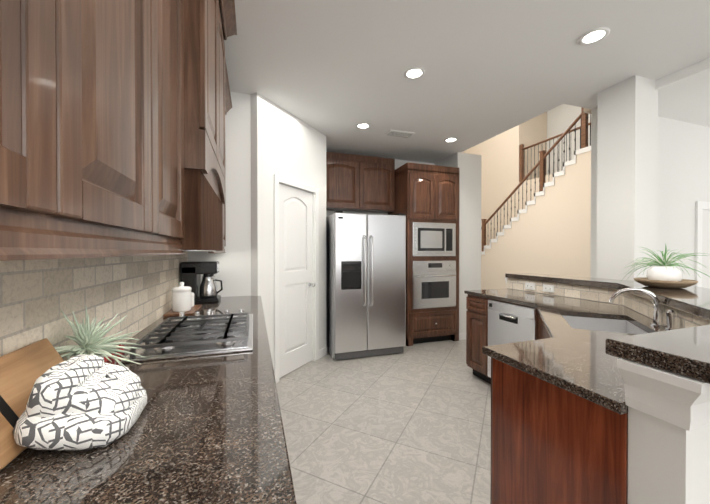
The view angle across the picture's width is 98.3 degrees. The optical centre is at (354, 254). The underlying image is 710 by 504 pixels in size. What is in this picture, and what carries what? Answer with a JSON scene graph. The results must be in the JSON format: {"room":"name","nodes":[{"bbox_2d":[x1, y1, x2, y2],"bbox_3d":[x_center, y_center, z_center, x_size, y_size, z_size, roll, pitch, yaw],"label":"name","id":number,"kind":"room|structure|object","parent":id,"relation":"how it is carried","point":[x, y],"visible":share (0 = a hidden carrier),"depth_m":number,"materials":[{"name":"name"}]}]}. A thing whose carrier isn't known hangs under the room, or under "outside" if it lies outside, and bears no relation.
{"room":"kitchen","nodes":[
{"label":"kitchen","id":0,"kind":"room"},
{"bbox_2d":[188,91,250,296],"bbox_3d":[-1.214,-0.105,2.912,0.670,2.820,0.120,0,0,-18],"label":"wall","id":1,"kind":"structure","parent":0,"point":[233,274],"depth_m":2.88,"materials":[{"name":"white paint"}]},
{"bbox_2d":[250,93,325,368],"bbox_3d":[-0.696,-0.109,3.454,0.120,2.820,1.216,0,0,27],"label":"wall","id":2,"kind":"structure","parent":0,"point":[286,144],"depth_m":3.07,"materials":[{"name":"white paint"}]},
{"bbox_2d":[274,174,318,382],"bbox_3d":[-0.649,0.249,3.441,0.058,2.105,0.790,0,0,27],"label":"door frame","id":3,"kind":"structure","parent":2,"relation":"attached to","point":[315,205],"depth_m":3.40,"materials":[{"name":"white wood"}]},
{"bbox_2d":[279,184,314,377],"bbox_3d":[-0.664,0.277,3.456,0.492,2.024,0.472,0,0,-18],"label":"door","id":4,"kind":"structure","parent":2,"relation":"in","point":[296,284],"depth_m":3.43,"materials":[{"name":"white wood"}]},
{"bbox_2d":[319,346,326,358],"bbox_3d":[-0.618,1.251,3.473,0.012,0.100,1.131,0,0,27],"label":"baseboard","id":5,"kind":"structure","parent":2,"relation":"attached to","point":[322,352],"depth_m":3.89,"materials":[{"name":"white"}]},
{"bbox_2d":[326,159,434,216],"bbox_3d":[0.519,-0.121,4.992,2.570,2.820,0.120,0,0,-18],"label":"wall","id":6,"kind":"structure","parent":0,"point":[399,163],"depth_m":4.96,"materials":[{"name":"white paint"}]},
{"bbox_2d":[326,152,394,212],"bbox_3d":[0.023,-1.055,4.609,1.148,0.795,0.279,0,0,-18],"label":"upper cabinet","id":7,"kind":"object","parent":6,"relation":"attached to","point":[359,183],"visible":0.79,"depth_m":4.49,"materials":[{"name":"brown wood"}]},
{"bbox_2d":[276,339,490,503],"bbox_3d":[2.734,1.322,4.567,10.000,0.060,13.400,0,0,-18],"label":"floor","id":8,"kind":"structure","parent":0,"point":[410,425],"depth_m":2.31,"materials":[{"name":"tile"}]},
{"bbox_2d":[0,296,296,503],"bbox_3d":[-0.593,0.865,0.996,0.639,0.910,3.919,0,0,-18],"label":"countertop","id":9,"kind":"structure","parent":8,"relation":"on","point":[206,429],"depth_m":0.65,"materials":[{"name":"brown stone"}]},
{"bbox_2d":[0,338,63,469],"bbox_3d":[-0.760,0.320,0.706,0.111,0.177,0.320,0,0,-18],"label":"cutting board","id":10,"kind":"object","parent":9,"relation":"on","point":[23,369],"visible":0.56,"depth_m":0.69,"materials":[{"name":"brown wood"}]},
{"bbox_2d":[13,354,146,450],"bbox_3d":[-0.628,0.328,0.727,0.203,0.161,0.242,0,0,-18],"label":"oven mitt","id":11,"kind":"object","parent":9,"relation":"on","point":[83,402],"visible":1,"depth_m":0.65,"materials":[{"name":"white fabric"}]},
{"bbox_2d":[54,306,144,366],"bbox_3d":[-0.792,0.285,0.986,0.223,0.247,0.216,0,0,-18],"label":"air plant","id":12,"kind":"object","parent":9,"relation":"on","point":[88,339],"visible":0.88,"depth_m":0.94,"materials":[{"name":"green plant"}]},
{"bbox_2d":[104,345,123,361],"bbox_3d":[-0.950,0.384,1.211,0.047,0.050,0.108,0,0,-18],"label":"succulent","id":13,"kind":"object","parent":9,"relation":"on","point":[105,359],"visible":0.38,"depth_m":1.20,"materials":[{"name":"red plant"}]},
{"bbox_2d":[163,304,201,316],"bbox_3d":[-1.194,0.392,2.148,0.175,0.015,0.350,0,0,-18],"label":"wood tray","id":14,"kind":"object","parent":9,"relation":"on","point":[170,313],"visible":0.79,"depth_m":2.03,"materials":[{"name":"brown wood"}]},
{"bbox_2d":[172,282,191,311],"bbox_3d":[-1.176,0.286,2.084,0.119,0.197,0.119,0,0,-18],"label":"canister","id":15,"kind":"object","parent":14,"relation":"on","point":[181,297],"visible":1,"depth_m":2.04,"materials":[{"name":"white ceramic"}]},
{"bbox_2d":[191,292,194,306],"bbox_3d":[-1.217,0.315,2.240,0.082,0.137,0.082,0,0,-18],"label":"canister","id":16,"kind":"object","parent":14,"relation":"on","point":[192,298],"visible":0.21,"depth_m":2.23,"materials":[{"name":"white ceramic"}]},
{"bbox_2d":[120,309,252,362],"bbox_3d":[-0.771,0.375,1.577,0.470,0.058,0.760,0,0,-18],"label":"cooktop","id":17,"kind":"object","parent":9,"relation":"in","point":[183,335],"visible":1,"depth_m":1.36,"materials":[{"name":"silver metal"}]},
{"bbox_2d":[180,261,222,303],"bbox_3d":[-1.266,0.229,2.565,0.302,0.335,0.210,0,0,-18],"label":"coffee maker","id":18,"kind":"object","parent":9,"relation":"on","point":[205,290],"visible":0.88,"depth_m":2.49,"materials":[{"name":"black plastic"}]},
{"bbox_2d":[326,211,405,359],"bbox_3d":[0.079,0.385,4.227,0.950,1.820,0.983,0,0,-18],"label":"fridge","id":19,"kind":"object","parent":8,"relation":"on","point":[365,285],"visible":0.94,"depth_m":3.83,"materials":[{"name":"silver metal"}]},
{"bbox_2d":[388,162,458,345],"bbox_3d":[1.051,0.004,4.707,0.860,2.575,0.755,0,0,-18],"label":"tall cabinet","id":20,"kind":"object","parent":8,"relation":"on","point":[427,200],"visible":0.9,"depth_m":4.40,"materials":[{"name":"brown wood"}]},
{"bbox_2d":[411,260,455,308],"bbox_3d":[1.086,0.431,4.607,0.710,0.678,0.536,0,0,-18],"label":"oven","id":21,"kind":"object","parent":20,"relation":"in","point":[433,282],"depth_m":4.39,"materials":[{"name":"silver metal"}]},
{"bbox_2d":[412,222,455,255],"bbox_3d":[1.101,-0.211,4.557,0.710,0.483,0.331,0,0,-18],"label":"microwave","id":22,"kind":"object","parent":20,"relation":"in","point":[428,238],"depth_m":4.40,"materials":[{"name":"silver metal"}]},
{"bbox_2d":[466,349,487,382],"bbox_3d":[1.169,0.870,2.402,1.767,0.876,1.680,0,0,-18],"label":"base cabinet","id":23,"kind":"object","parent":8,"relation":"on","point":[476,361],"depth_m":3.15,"materials":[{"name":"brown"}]},
{"bbox_2d":[488,300,536,377],"bbox_3d":[1.373,0.818,2.733,0.047,0.747,0.530,0,0,-18],"label":"dishwasher","id":24,"kind":"object","parent":23,"relation":"in","point":[508,322],"depth_m":2.73,"materials":[{"name":"silver metal"}]},
{"bbox_2d":[488,357,627,503],"bbox_3d":[1.512,0.878,1.368,1.767,0.876,0.499,0,0,-18],"label":"base cabinet","id":25,"kind":"object","parent":8,"relation":"on","point":[549,445],"depth_m":1.07,"materials":[{"name":"brown wood"}]},
{"bbox_2d":[464,289,709,416],"bbox_3d":[1.234,0.416,2.168,1.788,0.032,2.199,0,0,-18],"label":"countertop","id":26,"kind":"structure","parent":25,"relation":"on","point":[575,345],"depth_m":1.34,"materials":[{"name":"brown stone"}]},
{"bbox_2d":[562,315,646,333],"bbox_3d":[1.482,0.534,1.843,0.728,0.195,0.728,0,0,-18],"label":"sink","id":27,"kind":"object","parent":26,"relation":"in","point":[587,322],"depth_m":2.06,"materials":[{"name":"white ceramic"}]},
{"bbox_2d":[609,287,675,330],"bbox_3d":[1.669,0.298,1.732,0.249,0.211,0.287,0,0,-18],"label":"faucet","id":28,"kind":"object","parent":26,"relation":"on","point":[657,324],"depth_m":1.72,"materials":[{"name":"silver metal"}]},
{"bbox_2d":[597,75,657,280],"bbox_3d":[2.465,-0.104,2.792,0.300,2.820,0.300,0,0,-18],"label":"column","id":29,"kind":"structure","parent":8,"relation":"on","point":[627,155],"depth_m":2.68,"materials":[{"name":"white paint"}]},
{"bbox_2d":[435,152,480,332],"bbox_3d":[1.649,-0.121,4.977,0.435,2.820,0.620,0,0,-18],"label":"wall","id":30,"kind":"structure","parent":0,"point":[468,165],"depth_m":4.68,"materials":[{"name":"white paint"}]},
{"bbox_2d":[459,332,465,339],"bbox_3d":[1.659,1.239,4.982,0.450,0.100,0.635,0,0,-18],"label":"baseboard","id":31,"kind":"structure","parent":30,"relation":"attached to","point":[462,336],"depth_m":4.64,"materials":[{"name":"white"}]},
{"bbox_2d":[218,0,709,163],"bbox_3d":[3.736,-1.598,1.964,9.720,0.180,7.870,0,0,-18],"label":"ceiling","id":32,"kind":"structure","parent":0,"point":[332,71],"depth_m":2.40,"materials":[{"name":"white paint"}]},
{"bbox_2d":[356,123,370,128],"bbox_3d":[0.098,-1.514,3.631,0.176,0.012,0.176,0,0,-18],"label":"recessed light","id":33,"kind":"object","parent":32,"relation":"in","point":[363,125],"visible":1,"depth_m":3.62,"materials":[{"name":"white"}]},
{"bbox_2d":[385,129,414,137],"bbox_3d":[0.566,-1.515,3.870,0.340,0.014,0.160,0,0,-18],"label":"ceiling vent","id":34,"kind":"object","parent":32,"relation":"in","point":[390,132],"visible":0.98,"depth_m":3.84,"materials":[{"name":"white metal"}]},
{"bbox_2d":[404,67,424,79],"bbox_3d":[0.494,-1.506,2.561,0.176,0.012,0.176,0,0,-18],"label":"recessed light","id":35,"kind":"object","parent":32,"relation":"in","point":[412,73],"visible":0.98,"depth_m":2.56,"materials":[{"name":"white"}]},
{"bbox_2d":[444,137,457,142],"bbox_3d":[1.275,-1.518,4.084,0.176,0.012,0.176,0,0,-18],"label":"recessed light","id":36,"kind":"object","parent":32,"relation":"in","point":[450,139],"visible":1,"depth_m":4.07,"materials":[{"name":"white"}]},
{"bbox_2d":[578,27,609,44],"bbox_3d":[1.651,-1.502,2.122,0.176,0.012,0.176,0,0,-18],"label":"recessed light","id":37,"kind":"object","parent":32,"relation":"in","point":[593,36],"visible":1,"depth_m":2.11,"materials":[{"name":"white"}]},
{"bbox_2d":[655,57,709,94],"bbox_3d":[3.539,-1.455,0.367,0.300,0.080,4.960,0,0,-18],"label":"ceiling beam","id":38,"kind":"structure","parent":32,"relation":"attached to","point":[691,77],"depth_m":2.55,"materials":[{"name":"white paint"}]},
{"bbox_2d":[465,104,589,250],"bbox_3d":[6.050,-1.987,8.443,1.250,6.500,7.680,0,0,-18],"label":"wall","id":39,"kind":"structure","parent":0,"point":[499,154],"depth_m":9.73,"materials":[{"name":"beige paint"}]},
{"bbox_2d":[519,123,589,181],"bbox_3d":[5.895,-2.768,7.109,0.090,1.158,4.995,0,0,-18],"label":"balcony railing","id":40,"kind":"object","parent":39,"relation":"on","point":[522,149],"visible":0.31,"depth_m":9.00,"materials":[{"name":"brown wood"}]},
{"bbox_2d":[481,151,590,289],"bbox_3d":[4.531,-0.486,7.651,0.120,3.510,6.950,0,0,-18],"label":"wall","id":41,"kind":"structure","parent":0,"point":[549,232],"depth_m":7.18,"materials":[{"name":"beige paint"}]},
{"bbox_2d":[481,146,590,254],"bbox_3d":[4.523,-0.566,7.666,0.165,3.375,6.985,0,0,-18],"label":"trim","id":42,"kind":"structure","parent":41,"relation":"attached to","point":[570,162],"depth_m":7.50,"materials":[{"name":"white paint"}]},
{"bbox_2d":[481,107,590,250],"bbox_3d":[4.534,-1.109,7.638,0.116,4.268,6.833,0,0,-18],"label":"stair railing","id":43,"kind":"object","parent":42,"relation":"on","point":[541,163],"visible":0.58,"depth_m":7.45,"materials":[{"name":"brown wood"}]},
{"bbox_2d":[584,108,590,113],"bbox_3d":[5.152,-3.364,4.132,5.660,3.680,0.080,0,0,-18],"label":"wall","id":44,"kind":"structure","parent":0,"point":[586,110],"depth_m":3.27,"materials":[{"name":"beige paint"}]},
{"bbox_2d":[528,291,709,503],"bbox_3d":[1.324,0.793,2.137,1.883,1.035,2.320,0,0,-18],"label":"wall","id":45,"kind":"structure","parent":0,"point":[668,463],"depth_m":0.77,"materials":[{"name":"white paint"}]},
{"bbox_2d":[507,278,621,304],"bbox_3d":[1.915,0.332,2.945,0.008,0.124,1.150,0,0,-18],"label":"backsplash","id":46,"kind":"structure","parent":45,"relation":"attached to","point":[598,294],"depth_m":2.78,"materials":[{"name":"tile"}]},
{"bbox_2d":[525,282,534,289],"bbox_3d":[1.821,0.333,3.193,0.013,0.070,0.114,0,0,-18],"label":"electrical outlet","id":47,"kind":"object","parent":46,"relation":"attached to","point":[530,286],"visible":1,"depth_m":3.18,"materials":[{"name":"white plastic"}]},
{"bbox_2d":[543,284,553,292],"bbox_3d":[1.887,0.334,2.994,0.013,0.070,0.114,0,0,-18],"label":"electrical outlet","id":48,"kind":"object","parent":46,"relation":"attached to","point":[548,288],"visible":1,"depth_m":2.99,"materials":[{"name":"white plastic"}]},
{"bbox_2d":[505,277,709,430],"bbox_3d":[1.324,0.793,2.137,1.975,1.035,2.412,0,0,-18],"label":"trim","id":49,"kind":"structure","parent":45,"relation":"on","point":[683,402],"depth_m":0.75,"materials":[{"name":"white"}]},
{"bbox_2d":[622,292,709,328],"bbox_3d":[1.763,0.341,1.740,0.008,0.124,1.485,0,0,27],"label":"backsplash","id":50,"kind":"structure","parent":45,"relation":"attached to","point":[641,305],"depth_m":1.76,"materials":[{"name":"tile"}]},
{"bbox_2d":[590,107,709,288],"bbox_3d":[5.184,-0.114,4.062,5.660,2.820,0.120,0,0,-18],"label":"wall","id":51,"kind":"structure","parent":0,"point":[683,184],"depth_m":3.50,"materials":[{"name":"white paint"}]},
{"bbox_2d":[695,201,709,286],"bbox_3d":[4.475,0.339,3.757,1.000,1.920,0.020,0,0,-18],"label":"door frame","id":52,"kind":"structure","parent":51,"relation":"attached to","point":[701,205],"depth_m":3.60,"materials":[{"name":"white"}]},
{"bbox_2d":[619,244,709,287],"bbox_3d":[2.102,0.076,2.151,0.453,0.304,0.570,0,0,-18],"label":"potted plant","id":53,"kind":"object","parent":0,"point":[661,273],"visible":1,"depth_m":2.07,"materials":[{"name":"green plant"}]},
{"bbox_3d":[-0.596,-0.081,-0.212,0.120,2.820,6.440,0,0,-18],"label":"wall","id":54,"kind":"structure","parent":0,"visible":0},
{"bbox_2d":[0,0,99,235],"bbox_3d":[-0.484,-0.659,0.163,0.330,1.230,0.512,0,0,-18],"label":"upper cabinet","id":55,"kind":"object","parent":54,"relation":"attached to","point":[91,128],"depth_m":0.39,"materials":[{"name":"brown wood"}]},
{"bbox_2d":[0,0,167,239],"bbox_3d":[-0.607,-0.662,0.533,0.330,1.230,0.512,0,0,-18],"label":"upper cabinet","id":56,"kind":"object","parent":54,"relation":"attached to","point":[133,33],"depth_m":0.66,"materials":[{"name":"brown wood"}]},
{"bbox_2d":[0,251,187,360],"bbox_3d":[-0.891,0.179,0.892,0.012,0.461,3.919,0,0,-18],"label":"backsplash","id":57,"kind":"structure","parent":54,"relation":"attached to","point":[37,296],"depth_m":1.04,"materials":[{"name":"tile"}]},
{"bbox_2d":[36,0,184,243],"bbox_3d":[-0.720,-0.664,0.874,0.330,1.230,0.451,0,0,-18],"label":"upper cabinet","id":58,"kind":"object","parent":54,"relation":"attached to","point":[176,229],"depth_m":1.02,"materials":[{"name":"brown wood"}]},
{"bbox_2d":[179,0,236,250],"bbox_3d":[-0.866,-0.758,1.537,0.470,1.488,1.036,0,0,-18],"label":"upper cabinet","id":59,"kind":"object","parent":54,"relation":"attached to","point":[207,32],"visible":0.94,"depth_m":1.20,"materials":[{"name":"brown wood"}]},
{"bbox_2d":[208,59,231,252],"bbox_3d":[-1.187,-0.690,2.378,0.390,1.362,0.899,0,0,-18],"label":"upper cabinet","id":60,"kind":"object","parent":54,"relation":"attached to","point":[228,103],"visible":0.06,"depth_m":2.67,"materials":[{"name":"brown wood"}]}
]}

